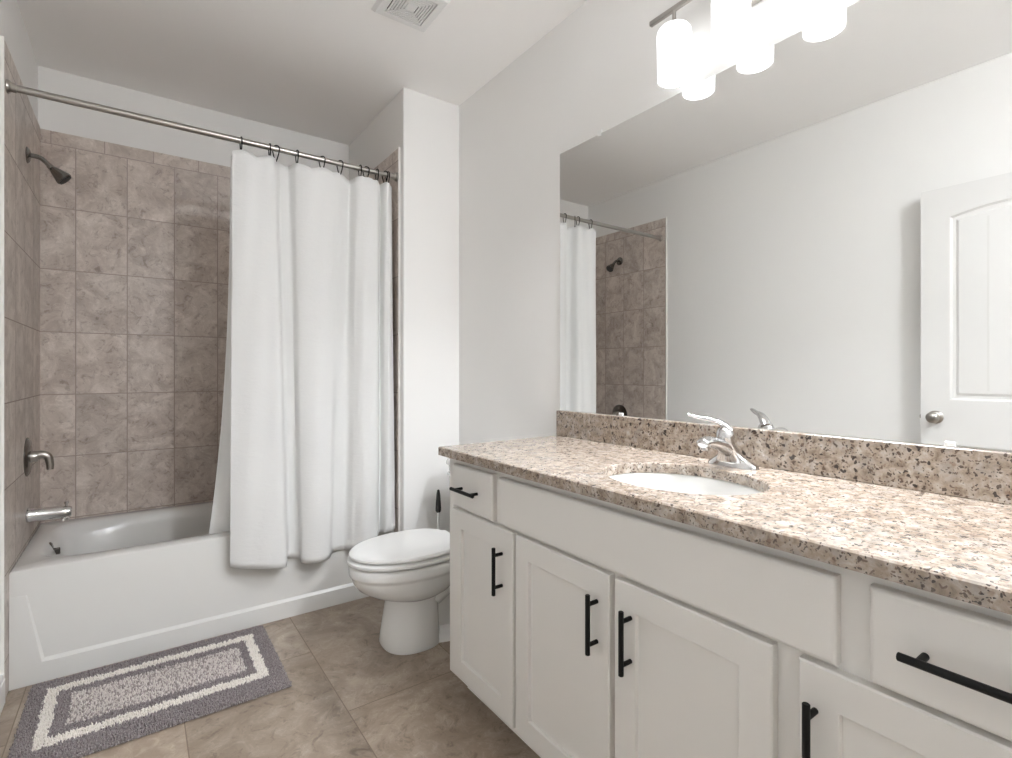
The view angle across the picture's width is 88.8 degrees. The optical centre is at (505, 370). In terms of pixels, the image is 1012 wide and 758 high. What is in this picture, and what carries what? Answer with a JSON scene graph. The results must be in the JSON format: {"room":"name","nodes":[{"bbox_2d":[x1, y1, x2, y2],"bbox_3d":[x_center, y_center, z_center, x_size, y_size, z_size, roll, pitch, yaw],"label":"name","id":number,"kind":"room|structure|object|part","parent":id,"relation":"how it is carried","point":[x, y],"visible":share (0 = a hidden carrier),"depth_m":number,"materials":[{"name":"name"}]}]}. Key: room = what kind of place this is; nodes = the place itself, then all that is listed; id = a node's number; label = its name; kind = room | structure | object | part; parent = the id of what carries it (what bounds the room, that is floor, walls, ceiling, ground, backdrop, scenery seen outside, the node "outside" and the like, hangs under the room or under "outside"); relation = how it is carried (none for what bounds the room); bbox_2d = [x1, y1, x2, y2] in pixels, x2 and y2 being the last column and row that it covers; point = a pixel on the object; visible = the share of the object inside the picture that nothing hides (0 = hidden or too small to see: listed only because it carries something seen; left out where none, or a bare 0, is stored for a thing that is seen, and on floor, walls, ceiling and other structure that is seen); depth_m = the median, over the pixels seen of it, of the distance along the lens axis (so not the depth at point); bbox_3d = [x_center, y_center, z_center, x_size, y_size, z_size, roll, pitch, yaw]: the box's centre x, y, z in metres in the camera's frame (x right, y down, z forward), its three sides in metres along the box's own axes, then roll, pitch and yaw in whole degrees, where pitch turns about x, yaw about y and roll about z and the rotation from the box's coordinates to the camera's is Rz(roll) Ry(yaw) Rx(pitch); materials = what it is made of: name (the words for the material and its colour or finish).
{"room":"bathroom","nodes":[
{"label":"bathroom","id":0,"kind":"room"},
{"bbox_2d":[0,0,39,697],"bbox_3d":[-1.015,-0.154,0.677,0.110,2.628,4.582,0,0,-36],"label":"wall","id":1,"kind":"structure","parent":0,"point":[19,125],"depth_m":2.03,"materials":[{"name":"brown tile"}]},
{"bbox_2d":[0,675,4,714],"bbox_3d":[-1.091,1.110,0.872,0.013,0.100,2.288,0,0,-36],"label":"baseboard","id":2,"kind":"structure","parent":1,"relation":"attached to","point":[2,681],"depth_m":1.77,"materials":[{"name":"white paint"}]},
{"bbox_2d":[23,438,53,476],"bbox_3d":[-1.990,0.365,2.210,0.087,0.164,0.164,0,0,-36],"label":"shower valve","id":3,"kind":"object","parent":1,"relation":"attached to","point":[29,456],"visible":1,"depth_m":2.18,"materials":[{"name":"silver metal"}]},
{"bbox_3d":[-1.985,0.383,2.213,0.075,0.084,0.048,0,0,-36],"label":"lever","id":4,"kind":"part","parent":3,"relation":"part of","materials":[{"name":"silver metal"}]},
{"bbox_2d":[25,146,70,184],"bbox_3d":[-1.967,-0.878,2.226,0.144,0.135,0.068,0,0,-36],"label":"shower","id":5,"kind":"object","parent":1,"relation":"attached to","point":[61,177],"visible":1,"depth_m":2.22,"materials":[{"name":"silver metal"}]},
{"bbox_3d":[-1.991,-0.898,2.209,0.078,0.048,0.019,0,0,-36],"label":"shower arm","id":6,"kind":"part","parent":5,"relation":"part of","materials":[{"name":"silver metal"}]},
{"bbox_2d":[26,501,71,522],"bbox_3d":[-1.966,0.611,2.227,0.147,0.082,0.060,0,0,-36],"label":"tub spout","id":7,"kind":"object","parent":1,"relation":"attached to","point":[56,512],"visible":1,"depth_m":2.21,"materials":[{"name":"silver metal"}]},
{"bbox_2d":[6,79,398,181],"bbox_3d":[-1.178,-1.016,2.279,1.489,0.048,0.048,0,0,-36],"label":"shower rod","id":8,"kind":"object","parent":1,"relation":"attached to","point":[11,87],"visible":1,"depth_m":2.12,"materials":[{"name":"silver metal"}]},
{"bbox_2d":[272,145,279,161],"bbox_3d":[-1.054,-0.996,2.368,0.042,0.078,0.009,0,0,12],"label":"curtain ring","id":9,"kind":"object","parent":8,"relation":"hanging from","point":[274,145],"visible":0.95,"depth_m":2.36,"materials":[{"name":"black metal"}]},
{"bbox_2d":[209,156,231,533],"bbox_3d":[-0.989,-0.067,2.540,0.832,1.783,0.127,0,0,-36],"label":"liner","id":10,"kind":"object","parent":9,"relation":"hanging from","point":[220,516],"visible":0.06,"depth_m":2.36,"materials":[{"name":"white plastic"}]},
{"bbox_2d":[230,150,394,568],"bbox_3d":[-0.883,-0.034,2.469,0.774,1.868,0.090,0,0,-36],"label":"shower curtain","id":11,"kind":"object","parent":9,"relation":"hanging from","point":[312,469],"visible":1,"depth_m":2.42,"materials":[{"name":"white fabric"}]},
{"bbox_2d":[38,66,348,523],"bbox_3d":[-1.489,-0.154,3.087,1.941,2.628,0.109,0,0,-36],"label":"wall","id":12,"kind":"structure","parent":0,"point":[134,246],"depth_m":2.70,"materials":[{"name":"brown tile"}]},
{"bbox_3d":[-1.636,-0.002,2.921,1.509,2.324,0.009,0,0,-36],"label":"tile panel","id":13,"kind":"part","parent":12,"relation":"part of","materials":[{"name":"brown tile"}]},
{"bbox_2d":[0,596,540,757],"bbox_3d":[-0.682,1.200,0.915,3.154,0.080,4.583,0,0,-36],"label":"floor","id":14,"kind":"structure","parent":0,"point":[348,696],"depth_m":1.75,"materials":[{"name":"tile"}]},
{"bbox_2d":[7,625,291,757],"bbox_3d":[-1.256,1.149,1.888,0.784,0.021,0.550,0,0,-36],"label":"bath rug","id":15,"kind":"object","parent":14,"relation":"on","point":[85,713],"visible":1,"depth_m":1.83,"materials":[{"name":"grey fabric"}]},
{"bbox_2d":[9,501,393,690],"bbox_3d":[-1.413,0.946,2.610,1.489,0.429,0.755,0,0,-36],"label":"bathtub","id":16,"kind":"object","parent":14,"relation":"on","point":[86,593],"visible":0.68,"depth_m":2.16,"materials":[{"name":"white ceramic"}]},
{"bbox_3d":[-1.953,0.774,2.236,0.038,0.067,0.068,0,0,-36],"label":"overflow plate","id":17,"kind":"part","parent":16,"relation":"part of","materials":[{"name":"silver metal"}]},
{"bbox_2d":[347,458,449,654],"bbox_3d":[-0.327,0.797,2.298,0.752,0.726,0.414,0,0,-36],"label":"toilet","id":18,"kind":"object","parent":14,"relation":"on","point":[409,570],"visible":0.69,"depth_m":2.12,"materials":[{"name":"white ceramic"}]},
{"bbox_3d":[-0.442,0.779,2.216,0.471,0.018,0.374,0,0,-36],"label":"seat","id":19,"kind":"part","parent":18,"relation":"part of","materials":[{"name":"white plastic"}]},
{"bbox_3d":[-0.434,0.751,2.222,0.473,0.022,0.364,0,0,-36],"label":"lid","id":20,"kind":"part","parent":18,"relation":"part of","materials":[{"name":"white plastic"}]},
{"bbox_2d":[435,490,440,529],"bbox_3d":[-0.348,0.885,2.658,0.100,0.549,0.100,0,0,-36],"label":"toilet brush","id":21,"kind":"object","parent":14,"relation":"on","point":[438,499],"visible":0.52,"depth_m":2.65,"materials":[{"name":"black plastic"}]},
{"bbox_3d":[-0.348,0.669,2.658,0.030,0.117,0.030,0,0,-36],"label":"handle","id":22,"kind":"part","parent":21,"relation":"part of","materials":[{"name":"black plastic"}]},
{"bbox_2d":[449,458,1011,757],"bbox_3d":[0.460,0.731,1.346,0.593,0.858,1.605,0,0,-36],"label":"vanity cabinet","id":23,"kind":"object","parent":14,"relation":"on","point":[590,627],"visible":0.98,"depth_m":1.03,"materials":[{"name":"white paint"}]},
{"bbox_3d":[-0.136,0.400,1.702,0.037,0.012,0.142,0,0,-36],"label":"handle","id":24,"kind":"part","parent":23,"relation":"part of","materials":[{"name":"black metal"}]},
{"bbox_3d":[-0.107,0.397,1.710,0.020,0.146,0.244,0,0,-36],"label":"drawer","id":25,"kind":"part","parent":23,"relation":"part of","materials":[{"name":"white paint"}]},
{"bbox_3d":[-0.077,0.765,1.667,0.020,0.574,0.358,0,0,-36],"label":"door","id":26,"kind":"part","parent":23,"relation":"part of","materials":[{"name":"white paint"}]},
{"bbox_3d":[-0.027,0.601,1.549,0.037,0.142,0.012,0,0,-36],"label":"handle","id":27,"kind":"part","parent":23,"relation":"part of","materials":[{"name":"black metal"}]},
{"bbox_3d":[0.141,0.765,1.362,0.020,0.574,0.368,0,0,-36],"label":"door","id":28,"kind":"part","parent":23,"relation":"part of","materials":[{"name":"white paint"}]},
{"bbox_3d":[0.203,0.601,1.227,0.037,0.142,0.012,0,0,-36],"label":"handle","id":29,"kind":"part","parent":23,"relation":"part of","materials":[{"name":"black metal"}]},
{"bbox_3d":[0.263,0.601,1.143,0.037,0.142,0.012,0,0,-36],"label":"handle","id":30,"kind":"part","parent":23,"relation":"part of","materials":[{"name":"black metal"}]},
{"bbox_3d":[0.364,0.765,1.051,0.020,0.574,0.365,0,0,-36],"label":"door","id":31,"kind":"part","parent":23,"relation":"part of","materials":[{"name":"white paint"}]},
{"bbox_2d":[438,410,1011,614],"bbox_3d":[0.468,0.234,1.349,0.576,0.134,1.635,0,0,-36],"label":"countertop","id":32,"kind":"structure","parent":23,"relation":"on","point":[936,519],"depth_m":1.11,"materials":[{"name":"stone"}]},
{"bbox_2d":[609,473,761,494],"bbox_3d":[0.447,0.377,1.327,0.378,0.151,0.466,0,0,-36],"label":"sink basin","id":33,"kind":"object","parent":32,"relation":"in","point":[680,483],"visible":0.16,"depth_m":1.49,"materials":[{"name":"white ceramic"}]},
{"bbox_2d":[688,413,758,470],"bbox_3d":[0.591,0.196,1.435,0.181,0.150,0.155,0,0,-36],"label":"faucet","id":34,"kind":"object","parent":32,"relation":"on","point":[729,455],"visible":1,"depth_m":1.43,"materials":[{"name":"silver metal"}]},
{"bbox_3d":[0.578,0.168,1.450,0.124,0.093,0.050,0,0,5],"label":"lever","id":35,"kind":"part","parent":34,"relation":"part of","materials":[{"name":"silver metal"}]},
{"bbox_3d":[0.577,0.210,1.420,0.141,0.064,0.049,0,0,-36],"label":"spout","id":36,"kind":"part","parent":34,"relation":"part of","materials":[{"name":"silver metal"}]},
{"bbox_3d":[0.487,0.601,0.829,0.037,0.142,0.012,0,0,-36],"label":"handle","id":37,"kind":"part","parent":23,"relation":"part of","materials":[{"name":"black metal"}]},
{"bbox_3d":[0.598,0.765,0.724,0.020,0.574,0.353,0,0,-36],"label":"door","id":38,"kind":"part","parent":23,"relation":"part of","materials":[{"name":"white paint"}]},
{"bbox_3d":[0.626,0.397,0.684,0.020,0.146,0.248,0,0,-36],"label":"drawer","id":39,"kind":"part","parent":23,"relation":"part of","materials":[{"name":"white paint"}]},
{"bbox_3d":[0.599,0.400,0.673,0.037,0.012,0.142,0,0,-36],"label":"handle","id":40,"kind":"part","parent":23,"relation":"part of","materials":[{"name":"black metal"}]},
{"bbox_2d":[17,0,586,144],"bbox_3d":[-0.682,-1.508,0.915,3.154,0.080,4.583,0,0,-36],"label":"ceiling","id":41,"kind":"structure","parent":0,"point":[325,69],"depth_m":2.35,"materials":[{"name":"white paint"}]},
{"bbox_2d":[371,0,450,31],"bbox_3d":[-0.380,-1.459,2.067,0.238,0.018,0.238,0,0,-36],"label":"ceiling vent","id":42,"kind":"object","parent":41,"relation":"in","point":[419,15],"visible":1,"depth_m":2.08,"materials":[{"name":"white plastic"}]},
{"bbox_3d":[-0.380,-1.458,2.067,0.042,0.015,0.042,0,0,-36],"label":"plate","id":43,"kind":"part","parent":42,"relation":"part of","materials":[{"name":"white plastic"}]},
{"bbox_2d":[349,87,458,532],"bbox_3d":[-0.605,-0.154,3.140,0.442,2.628,0.851,0,0,-36],"label":"wall","id":44,"kind":"structure","parent":0,"point":[415,136],"depth_m":2.75,"materials":[{"name":"white paint"}]},
{"bbox_3d":[-0.791,-0.002,3.029,0.009,2.324,0.797,0,0,-36],"label":"panel","id":45,"kind":"part","parent":44,"relation":"part of","materials":[{"name":"paint"}]},
{"bbox_2d":[459,0,1006,451],"bbox_3d":[0.837,-0.154,1.416,0.100,2.628,3.631,0,0,-36],"label":"wall","id":46,"kind":"structure","parent":0,"point":[596,69],"depth_m":2.32,"materials":[{"name":"white paint"}]},
{"bbox_2d":[649,0,823,87],"bbox_3d":[0.650,-1.054,1.485,0.122,0.263,0.570,0,0,-36],"label":"vanity light","id":47,"kind":"object","parent":46,"relation":"attached to","point":[730,19],"visible":1,"depth_m":1.52,"materials":[{"name":"white glass"}]},
{"bbox_3d":[0.533,-1.005,1.637,0.106,0.166,0.106,0,0,-36],"label":"lamp shade","id":48,"kind":"part","parent":47,"relation":"part of","materials":[{"name":"white glass"}]},
{"bbox_3d":[0.644,-1.005,1.481,0.106,0.166,0.106,0,0,-36],"label":"lamp shade","id":49,"kind":"part","parent":47,"relation":"part of","materials":[{"name":"white glass"}]},
{"bbox_3d":[0.672,-1.120,1.500,0.068,0.130,0.150,0,0,-36],"label":"wall plate","id":50,"kind":"part","parent":47,"relation":"part of","materials":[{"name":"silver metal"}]},
{"bbox_3d":[0.756,-1.005,1.324,0.106,0.166,0.106,0,0,-36],"label":"lamp shade","id":51,"kind":"part","parent":47,"relation":"part of","materials":[{"name":"white glass"}]},
{"bbox_2d":[556,410,1011,504],"bbox_3d":[0.694,0.219,1.510,0.020,0.105,1.635,0,0,-36],"label":"backsplash","id":52,"kind":"structure","parent":46,"relation":"attached to","point":[975,474],"depth_m":1.30,"materials":[{"name":"stone"}]},
{"bbox_2d":[560,0,1011,451],"bbox_3d":[0.692,-0.380,1.526,0.008,1.091,1.598,0,0,-36],"label":"mirror","id":53,"kind":"object","parent":46,"relation":"attached to","point":[813,234],"visible":1,"depth_m":1.35,"materials":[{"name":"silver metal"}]}
]}

